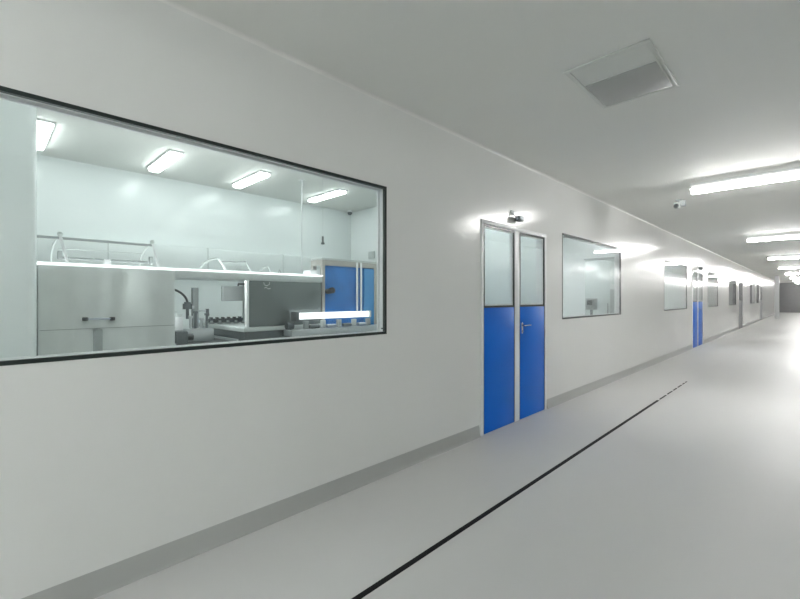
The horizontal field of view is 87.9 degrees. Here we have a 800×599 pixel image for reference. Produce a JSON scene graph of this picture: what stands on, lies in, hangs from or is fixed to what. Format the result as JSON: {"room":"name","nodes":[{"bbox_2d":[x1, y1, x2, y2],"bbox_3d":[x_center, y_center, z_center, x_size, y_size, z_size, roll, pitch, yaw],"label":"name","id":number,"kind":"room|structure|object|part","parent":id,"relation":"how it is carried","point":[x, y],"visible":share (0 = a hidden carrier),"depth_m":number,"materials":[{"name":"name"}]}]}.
{"room":"laboratory corridor","nodes":[
{"label":"laboratory corridor","id":0,"kind":"room"},
{"bbox_2d":[37,154,350,328],"bbox_3d":[-3.293,-0.080,4.953,0.100,2.875,6.775,0,0,45],"label":"wall","id":1,"kind":"structure","parent":0,"point":[75,199],"depth_m":5.36,"materials":[{"name":"white paint"}]},
{"bbox_2d":[37,235,319,274],"bbox_3d":[-2.650,-0.502,5.459,0.098,0.330,5.000,0,0,45],"label":"glass panel","id":2,"kind":"object","parent":1,"relation":"attached to","point":[168,256],"visible":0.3,"depth_m":5.21,"materials":[{"name":"clear glass"}]},
{"bbox_2d":[351,206,376,261],"bbox_3d":[-0.114,-0.080,6.624,2.250,2.875,0.080,0,0,45],"label":"wall","id":3,"kind":"structure","parent":0,"point":[363,222],"depth_m":7.06,"materials":[{"name":"white paint"}]},
{"bbox_2d":[368,251,374,258],"bbox_3d":[-0.472,-0.722,6.902,0.150,0.120,0.029,0,0,45],"label":"wall socket","id":4,"kind":"object","parent":3,"relation":"attached to","point":[371,255],"visible":1,"depth_m":6.88,"materials":[{"name":"grey paint"}]},
{"bbox_2d":[0,0,774,598],"bbox_3d":[14.891,-0.080,18.334,0.100,2.875,63.000,0,0,45],"label":"wall","id":5,"kind":"structure","parent":0,"point":[106,461],"depth_m":2.49,"materials":[{"name":"paint"}]},
{"bbox_2d":[0,86,386,365],"bbox_3d":[-1.442,-0.293,1.923,0.108,1.133,3.692,0,0,45],"label":"window","id":6,"kind":"structure","parent":5,"relation":"in","point":[6,93],"depth_m":2.27,"materials":[{"name":"black metal"}]},
{"bbox_2d":[22,425,480,598],"bbox_3d":[-3.251,1.302,0.018,0.022,0.113,11.440,0,0,45],"label":"baseboard","id":7,"kind":"structure","parent":5,"relation":"attached to","point":[99,582],"depth_m":2.33,"materials":[{"name":"grey"}]},
{"bbox_2d":[158,0,773,280],"bbox_3d":[14.917,-1.506,18.274,0.022,0.022,62.950,0,0,45],"label":"trim","id":8,"kind":"structure","parent":5,"relation":"attached to","point":[172,3],"depth_m":2.96,"materials":[{"name":"white"}]},
{"bbox_2d":[481,219,545,435],"bbox_3d":[1.276,0.286,4.617,0.172,2.144,1.405,0,0,45],"label":"door","id":9,"kind":"structure","parent":5,"relation":"in","point":[513,334],"depth_m":4.54,"materials":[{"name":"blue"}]},
{"bbox_3d":[1.040,-0.325,4.343,0.014,0.835,0.604,0,0,45],"label":"glazing frame","id":10,"kind":"part","parent":9,"relation":"part of","materials":[{"name":"black"}]},
{"bbox_3d":[1.431,0.333,4.691,0.056,0.120,0.141,0,0,45],"label":"handle","id":11,"kind":"part","parent":9,"relation":"part of","materials":[{"name":"silver metal"}]},
{"bbox_3d":[1.545,-0.325,4.851,0.014,0.835,0.608,0,0,45],"label":"glazing frame","id":12,"kind":"part","parent":9,"relation":"part of","materials":[{"name":"black"}]},
{"bbox_2d":[510,210,523,221],"bbox_3d":[1.279,-0.899,4.525,0.084,0.115,0.160,0,0,45],"label":"camera","id":13,"kind":"object","parent":5,"relation":"attached to","point":[519,218],"visible":1,"depth_m":4.50,"materials":[{"name":"grey paint"}]},
{"bbox_2d":[562,233,620,318],"bbox_3d":[2.914,-0.293,6.301,0.106,1.133,2.356,0,0,45],"label":"window","id":14,"kind":"structure","parent":5,"relation":"in","point":[617,251],"depth_m":7.09,"materials":[{"name":"black metal"}]},
{"bbox_2d":[547,345,692,408],"bbox_3d":[4.874,1.302,8.182,0.022,0.113,8.665,0,0,45],"label":"baseboard","id":15,"kind":"structure","parent":5,"relation":"attached to","point":[556,400],"depth_m":6.57,"materials":[{"name":"grey"}]},
{"bbox_2d":[692,270,702,347],"bbox_3d":[8.452,0.286,11.827,0.172,2.144,1.490,0,0,45],"label":"door","id":16,"kind":"structure","parent":5,"relation":"in","point":[697,305],"depth_m":11.80,"materials":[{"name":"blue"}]},
{"bbox_3d":[8.200,-0.325,11.539,0.014,0.835,0.646,0,0,45],"label":"glazing frame","id":17,"kind":"part","parent":16,"relation":"part of","materials":[{"name":"black"}]},
{"bbox_3d":[8.735,-0.325,12.076,0.014,0.835,0.650,0,0,45],"label":"glazing frame","id":18,"kind":"part","parent":16,"relation":"part of","materials":[{"name":"black"}]},
{"bbox_2d":[708,271,717,306],"bbox_3d":[10.260,-0.293,13.682,0.106,1.133,1.980,0,0,45],"label":"window","id":19,"kind":"structure","parent":5,"relation":"in","point":[715,275],"depth_m":13.97,"materials":[{"name":"black"}]},
{"bbox_3d":[10.294,-0.293,13.648,0.007,1.095,1.942,0,0,45],"label":"pane","id":20,"kind":"part","parent":19,"relation":"part of","materials":[{"name":"clear glass"}]},
{"bbox_2d":[703,327,738,343],"bbox_3d":[11.986,1.302,15.329,0.022,0.113,8.400,0,0,45],"label":"baseboard","id":21,"kind":"structure","parent":5,"relation":"attached to","point":[707,340],"depth_m":14.47,"materials":[{"name":"grey"}]},
{"bbox_2d":[729,277,735,304],"bbox_3d":[13.563,-0.293,17.001,0.106,1.133,2.085,0,0,45],"label":"window","id":22,"kind":"structure","parent":5,"relation":"in","point":[732,281],"depth_m":16.93,"materials":[{"name":"black"}]},
{"bbox_2d":[739,281,742,328],"bbox_3d":[15.439,0.286,18.848,0.172,2.144,1.400,0,0,45],"label":"door","id":23,"kind":"structure","parent":5,"relation":"in","point":[740,282],"depth_m":18.75,"materials":[{"name":"white metal"}]},
{"bbox_3d":[15.204,-0.325,18.575,0.008,0.795,0.562,0,0,45],"label":"pane","id":24,"kind":"part","parent":23,"relation":"part of","materials":[{"name":"clear glass"}]},
{"bbox_2d":[743,319,759,327],"bbox_3d":[19.149,1.302,22.527,0.022,0.113,8.990,0,0,45],"label":"baseboard","id":25,"kind":"structure","parent":5,"relation":"attached to","point":[755,321],"depth_m":21.78,"materials":[{"name":"grey"}]},
{"bbox_2d":[750,282,754,303],"bbox_3d":[19.052,-0.293,22.517,0.106,1.133,2.400,0,0,45],"label":"window","id":26,"kind":"structure","parent":5,"relation":"in","point":[752,285],"depth_m":22.52,"materials":[{"name":"black"}]},
{"bbox_2d":[756,284,758,302],"bbox_3d":[21.169,-0.293,24.644,0.106,1.133,1.600,0,0,45],"label":"window","id":27,"kind":"structure","parent":5,"relation":"in","point":[757,285],"depth_m":24.55,"materials":[{"name":"black"}]},
{"bbox_2d":[760,286,761,319],"bbox_3d":[22.810,0.286,26.255,0.172,2.144,1.400,0,0,45],"label":"door","id":28,"kind":"structure","parent":5,"relation":"in","point":[760,286],"depth_m":26.11,"materials":[{"name":"white"}]},
{"bbox_2d":[37,0,799,282],"bbox_3d":[14.749,-1.567,18.476,7.900,0.100,63.200,0,0,45],"label":"ceiling","id":29,"kind":"structure","parent":0,"point":[490,73],"depth_m":3.18,"materials":[{"name":"paint"}]},
{"bbox_2d":[37,118,54,150],"bbox_3d":[-3.303,-1.492,3.809,0.820,0.050,0.140,0,0,45],"label":"lamp","id":30,"kind":"object","parent":29,"relation":"attached to","point":[45,128],"visible":0.56,"depth_m":3.67,"materials":[{"name":"white plastic"}]},
{"bbox_2d":[147,149,183,172],"bbox_3d":[-2.576,-1.492,4.539,0.820,0.050,0.140,0,0,45],"label":"lamp","id":31,"kind":"object","parent":29,"relation":"attached to","point":[170,156],"visible":1,"depth_m":4.44,"materials":[{"name":"white plastic"}]},
{"bbox_2d":[231,170,270,188],"bbox_3d":[-1.885,-1.492,5.234,0.820,0.050,0.140,0,0,45],"label":"lamp","id":32,"kind":"object","parent":29,"relation":"attached to","point":[257,176],"visible":1,"depth_m":5.16,"materials":[{"name":"white plastic"}]},
{"bbox_2d":[299,179,304,273],"bbox_3d":[-1.256,-0.579,5.313,0.080,1.874,0.080,0,0,45],"label":"pole","id":33,"kind":"object","parent":29,"relation":"hanging from","point":[300,180],"visible":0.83,"depth_m":5.30,"materials":[{"name":"white metal"}]},
{"bbox_2d":[307,188,346,202],"bbox_3d":[-1.074,-1.492,6.049,0.820,0.050,0.140,0,0,45],"label":"lamp","id":34,"kind":"object","parent":29,"relation":"attached to","point":[337,192],"visible":1,"depth_m":5.97,"materials":[{"name":"white plastic"}]},
{"bbox_2d":[563,38,678,108],"bbox_3d":[1.535,-1.496,2.857,0.510,0.042,0.751,0,0,45],"label":"ceiling vent","id":35,"kind":"object","parent":29,"relation":"in","point":[637,70],"visible":1,"depth_m":2.77,"materials":[{"name":"white metal"}]},
{"bbox_3d":[1.592,-1.478,2.888,0.432,0.005,0.420,0,0,45],"label":"plate","id":36,"kind":"part","parent":35,"relation":"part of","materials":[{"name":"grey metal"}]},
{"bbox_2d":[673,199,685,208],"bbox_3d":[4.291,-1.450,6.368,0.145,0.134,0.138,0,0,45],"label":"security camera","id":37,"kind":"object","parent":29,"relation":"hanging from","point":[682,203],"visible":1,"depth_m":6.34,"materials":[{"name":"grey paint"}]},
{"bbox_2d":[688,166,799,194],"bbox_3d":[4.317,-1.449,5.086,1.260,0.134,0.250,0,0,45],"label":"lamp","id":38,"kind":"object","parent":29,"relation":"attached to","point":[792,173],"visible":1,"depth_m":5.09,"materials":[{"name":"white plastic"}]},
{"bbox_3d":[4.317,-1.443,5.086,1.260,0.007,0.250,0,0,45],"label":"reflector plate","id":39,"kind":"part","parent":38,"relation":"part of","materials":[{"name":"white metal"}]},
{"bbox_2d":[746,232,799,241],"bbox_3d":[8.972,-1.449,9.764,1.260,0.134,0.250,0,0,45],"label":"lamp","id":40,"kind":"object","parent":29,"relation":"attached to","point":[787,235],"visible":1,"depth_m":9.82,"materials":[{"name":"white plastic"}]},
{"bbox_3d":[8.972,-1.443,9.764,1.260,0.007,0.250,0,0,45],"label":"reflector plate","id":41,"kind":"part","parent":40,"relation":"part of","materials":[{"name":"white metal"}]},
{"bbox_2d":[767,254,799,259],"bbox_3d":[13.628,-1.449,14.442,1.260,0.134,0.250,0,0,45],"label":"lamp","id":42,"kind":"object","parent":29,"relation":"attached to","point":[798,255],"visible":1,"depth_m":14.55,"materials":[{"name":"white plastic"}]},
{"bbox_2d":[778,265,799,268],"bbox_3d":[18.284,-1.449,19.121,1.260,0.134,0.250,0,0,45],"label":"lamp","id":43,"kind":"object","parent":29,"relation":"attached to","point":[798,266],"visible":1,"depth_m":19.27,"materials":[{"name":"white plastic"}]},
{"bbox_2d":[785,272,799,274],"bbox_3d":[22.939,-1.449,23.799,1.260,0.134,0.250,0,0,45],"label":"lamp","id":44,"kind":"object","parent":29,"relation":"attached to","point":[786,273],"visible":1,"depth_m":24.00,"materials":[{"name":"white plastic"}]},
{"bbox_2d":[94,312,799,598],"bbox_3d":[14.749,1.408,18.476,7.900,0.100,63.200,0,0,45],"label":"floor","id":45,"kind":"structure","parent":0,"point":[696,495],"depth_m":2.66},
{"bbox_2d":[0,99,36,357],"bbox_3d":[-2.631,-0.079,2.286,0.400,2.874,0.929,0,0,45],"label":"column","id":46,"kind":"structure","parent":45,"relation":"on","point":[18,122],"depth_m":2.42,"materials":[{"name":"white paint"}]},
{"bbox_2d":[37,261,174,355],"bbox_3d":[-2.330,0.553,3.213,1.060,1.569,0.787,0,0,45],"label":"cabinet","id":47,"kind":"object","parent":45,"relation":"on","point":[81,307],"visible":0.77,"depth_m":2.82,"materials":[{"name":"white metal"}]},
{"bbox_2d":[37,232,159,265],"bbox_3d":[-2.133,-0.335,2.949,0.283,0.205,0.691,0,0,45],"label":"frame","id":48,"kind":"object","parent":47,"relation":"on","point":[60,234],"visible":0.93,"depth_m":2.89,"materials":[{"name":"white metal"}]},
{"bbox_3d":[-2.319,-0.330,2.787,0.248,0.183,0.017,0,0,39],"label":"leg","id":49,"kind":"part","parent":48,"relation":"part of","materials":[{"name":"grey paint"}]},
{"bbox_3d":[-2.200,-0.329,2.713,0.060,0.179,0.016,0,0,-3],"label":"leg","id":50,"kind":"part","parent":48,"relation":"part of","materials":[{"name":"white"}]},
{"bbox_3d":[-1.942,-0.330,3.166,0.248,0.183,0.017,0,0,39],"label":"leg","id":51,"kind":"part","parent":48,"relation":"part of","materials":[{"name":"grey paint"}]},
{"bbox_3d":[-1.822,-0.329,3.092,0.060,0.179,0.016,0,0,-3],"label":"leg","id":52,"kind":"part","parent":48,"relation":"part of","materials":[{"name":"white"}]},
{"bbox_3d":[-2.018,0.138,2.786,0.016,0.014,0.153,0,0,45],"label":"handle","id":53,"kind":"part","parent":47,"relation":"part of","materials":[{"name":"silver metal"}]},
{"bbox_2d":[175,335,237,344],"bbox_3d":[-1.871,0.853,3.682,0.870,1.010,0.510,0,0,45],"label":"conveyor","id":54,"kind":"object","parent":45,"relation":"on","point":[216,338],"visible":0.17,"depth_m":3.58,"materials":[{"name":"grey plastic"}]},
{"bbox_2d":[175,311,182,329],"bbox_3d":[-1.938,0.237,3.565,0.130,0.259,0.130,0,0,45],"label":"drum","id":55,"kind":"object","parent":54,"relation":"on","point":[178,317],"visible":0.39,"depth_m":3.54,"materials":[{"name":"white"}]},
{"bbox_2d":[175,330,193,344],"bbox_3d":[-1.746,0.312,3.346,0.120,0.109,0.140,0,0,45],"label":"motor","id":56,"kind":"object","parent":54,"relation":"on","point":[182,337],"visible":0.81,"depth_m":3.29,"materials":[{"name":"grey metal"}]},
{"bbox_2d":[175,288,208,327],"bbox_3d":[-2.018,0.130,3.818,0.149,0.474,0.465,0,0,45],"label":"filling arm","id":57,"kind":"object","parent":54,"relation":"on","point":[193,305],"visible":0.66,"depth_m":3.89,"materials":[{"name":"silver metal"}]},
{"bbox_2d":[183,311,213,341],"bbox_3d":[-1.747,0.237,3.601,0.160,0.259,0.200,0,0,45],"label":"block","id":58,"kind":"object","parent":54,"relation":"on","point":[202,333],"visible":0.98,"depth_m":3.56,"materials":[{"name":"silver metal"}]},
{"bbox_3d":[-1.698,0.403,3.855,0.870,0.110,0.020,0,0,45],"label":"rail","id":59,"kind":"part","parent":54,"relation":"part of","materials":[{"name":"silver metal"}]},
{"bbox_2d":[199,322,319,340],"bbox_3d":[-1.418,0.804,4.162,1.035,1.107,0.780,0,0,45],"label":"work table","id":60,"kind":"object","parent":45,"relation":"on","point":[238,331],"visible":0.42,"depth_m":3.72,"materials":[{"name":"grey paint"}]},
{"bbox_2d":[208,316,242,322],"bbox_3d":[-1.828,0.222,4.359,0.055,0.058,0.360,0,0,45],"label":"rail","id":61,"kind":"object","parent":60,"relation":"on","point":[223,319],"visible":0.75,"depth_m":4.34,"materials":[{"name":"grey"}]},
{"bbox_2d":[175,258,322,326],"bbox_3d":[-1.592,-0.060,3.975,1.032,0.613,1.331,0,0,45],"label":"enclosure","id":62,"kind":"object","parent":60,"relation":"on","point":[269,299],"depth_m":3.73,"materials":[{"name":"grey paint"}]},
{"bbox_3d":[-1.592,-0.295,3.731,0.090,0.136,0.028,0,0,-20],"label":"leg","id":63,"kind":"part","parent":62,"relation":"part of","materials":[{"name":"white"}]},
{"bbox_3d":[-1.568,-0.297,3.759,0.051,0.140,0.476,0,0,45],"label":"arched guard","id":64,"kind":"part","parent":62,"relation":"part of","materials":[{"name":"white metal"}]},
{"bbox_2d":[221,283,244,300],"bbox_3d":[-1.495,-0.080,3.952,0.032,0.206,0.404,0,0,45],"label":"monitor","id":65,"kind":"object","parent":62,"relation":"hanging from","point":[228,293],"visible":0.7,"depth_m":3.86,"materials":[{"name":"grey paint"}]},
{"bbox_3d":[-1.601,0.044,4.655,0.010,0.398,0.340,0,0,45],"label":"panel","id":66,"kind":"part","parent":62,"relation":"part of","materials":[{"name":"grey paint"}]},
{"bbox_3d":[-1.318,0.045,3.572,0.048,0.401,0.020,0,0,45],"label":"post","id":67,"kind":"part","parent":62,"relation":"part of","materials":[{"name":"white metal"}]},
{"bbox_3d":[-1.052,0.045,3.848,0.056,0.401,0.734,0,0,45],"label":"dark panel","id":68,"kind":"part","parent":62,"relation":"part of","materials":[{"name":"grey metal"}]},
{"bbox_2d":[303,270,316,274],"bbox_3d":[-0.892,-0.257,4.126,0.130,0.050,0.090,0,0,45],"label":"junction box","id":69,"kind":"object","parent":62,"relation":"on","point":[313,272],"visible":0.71,"depth_m":4.08,"materials":[{"name":"white plastic"}]},
{"bbox_2d":[284,318,376,336],"bbox_3d":[-0.614,0.784,4.121,0.148,1.148,1.125,0,0,45],"label":"conveyor","id":70,"kind":"object","parent":45,"relation":"on","point":[339,327],"visible":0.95,"depth_m":3.99,"materials":[{"name":"silver metal"}]},
{"bbox_3d":[-1.000,0.248,3.756,0.065,0.070,0.063,0,0,45],"label":"motor","id":71,"kind":"part","parent":70,"relation":"part of","materials":[{"name":"grey metal"}]},
{"bbox_2d":[291,310,370,320],"bbox_3d":[-0.648,0.166,4.102,0.090,0.085,0.920,0,0,45],"label":"light bar","id":72,"kind":"object","parent":70,"relation":"on","point":[295,316],"visible":1,"depth_m":4.01,"materials":[{"name":"white plastic"}]},
{"bbox_2d":[311,258,376,334],"bbox_3d":[-0.549,0.408,4.442,0.250,1.900,0.778,0,0,45],"label":"cabinet","id":73,"kind":"object","parent":45,"relation":"on","point":[346,285],"visible":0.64,"depth_m":4.36,"materials":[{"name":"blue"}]},
{"bbox_3d":[-0.695,-0.079,4.154,0.050,0.066,0.100,0,0,45],"label":"knob","id":74,"kind":"part","parent":73,"relation":"part of","materials":[{"name":"grey plastic"}]},
{"bbox_3d":[-0.531,-0.021,4.388,0.012,0.619,0.655,0,0,45],"label":"blue panel","id":75,"kind":"part","parent":73,"relation":"part of","materials":[{"name":"plastic"}]},
{"bbox_3d":[-0.343,-0.017,4.561,0.009,0.610,0.143,0,0,45],"label":"blue panel","id":76,"kind":"part","parent":73,"relation":"part of","materials":[{"name":"blue plastic"}]},
{"bbox_2d":[352,381,686,598],"bbox_3d":[1.894,1.357,3.977,0.030,0.002,7.910,0,0,45],"label":"floor strip","id":77,"kind":"object","parent":45,"relation":"on","point":[388,577],"visible":1,"depth_m":2.53,"materials":[{"name":"black rubber"}]},
{"bbox_2d":[585,298,596,314],"bbox_3d":[4.081,0.678,8.847,0.300,1.360,0.300,0,0,45],"label":"control box","id":78,"kind":"object","parent":45,"relation":"on","point":[590,303],"visible":0.6,"depth_m":8.78,"materials":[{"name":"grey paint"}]},
{"bbox_2d":[584,257,613,314],"bbox_3d":[4.830,0.208,9.309,1.170,2.240,0.588,0,0,45],"label":"tall cabinet","id":79,"kind":"object","parent":45,"relation":"on","point":[599,272],"visible":0.27,"depth_m":9.29,"materials":[{"name":"grey"}]},
{"bbox_3d":[4.843,0.208,8.925,0.530,2.100,0.014,0,0,45],"label":"door","id":80,"kind":"part","parent":79,"relation":"part of","materials":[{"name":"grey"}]},
{"bbox_2d":[610,284,613,312],"bbox_3d":[4.516,0.528,8.725,0.150,1.660,0.160,0,0,45],"label":"equipment rack","id":81,"kind":"object","parent":45,"relation":"on","point":[611,285],"visible":0.09,"depth_m":8.69,"materials":[{"name":"grey paint"}]},
{"bbox_2d":[775,276,778,318],"bbox_3d":[25.651,-0.079,28.246,0.230,2.874,0.230,0,0,45],"label":"pillar","id":82,"kind":"structure","parent":45,"relation":"on","point":[776,277],"depth_m":28.14,"materials":[{"name":"white paint"}]},
{"bbox_2d":[485,228,535,303],"bbox_3d":[0.802,-0.080,5.099,1.200,2.875,1.700,0,0,45],"label":"wall","id":83,"kind":"structure","parent":0,"point":[496,242],"depth_m":5.59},
{"bbox_2d":[563,238,613,316],"bbox_3d":[2.455,-0.080,8.177,3.200,2.875,5.745,0,0,45],"label":"wall","id":84,"kind":"structure","parent":0,"point":[575,252],"depth_m":10.23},
{"bbox_2d":[664,260,712,310],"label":"window","id":85,"kind":"structure","parent":0,"point":[672,272],"depth_m":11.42,"materials":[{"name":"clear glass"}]},
{"bbox_2d":[779,283,799,312],"bbox_3d":[38.415,-0.080,39.421,3.700,2.875,0.120,0,0,45],"label":"wall","id":86,"kind":"structure","parent":0,"point":[789,293],"depth_m":40.11,"materials":[{"name":"white paint"}]}
]}

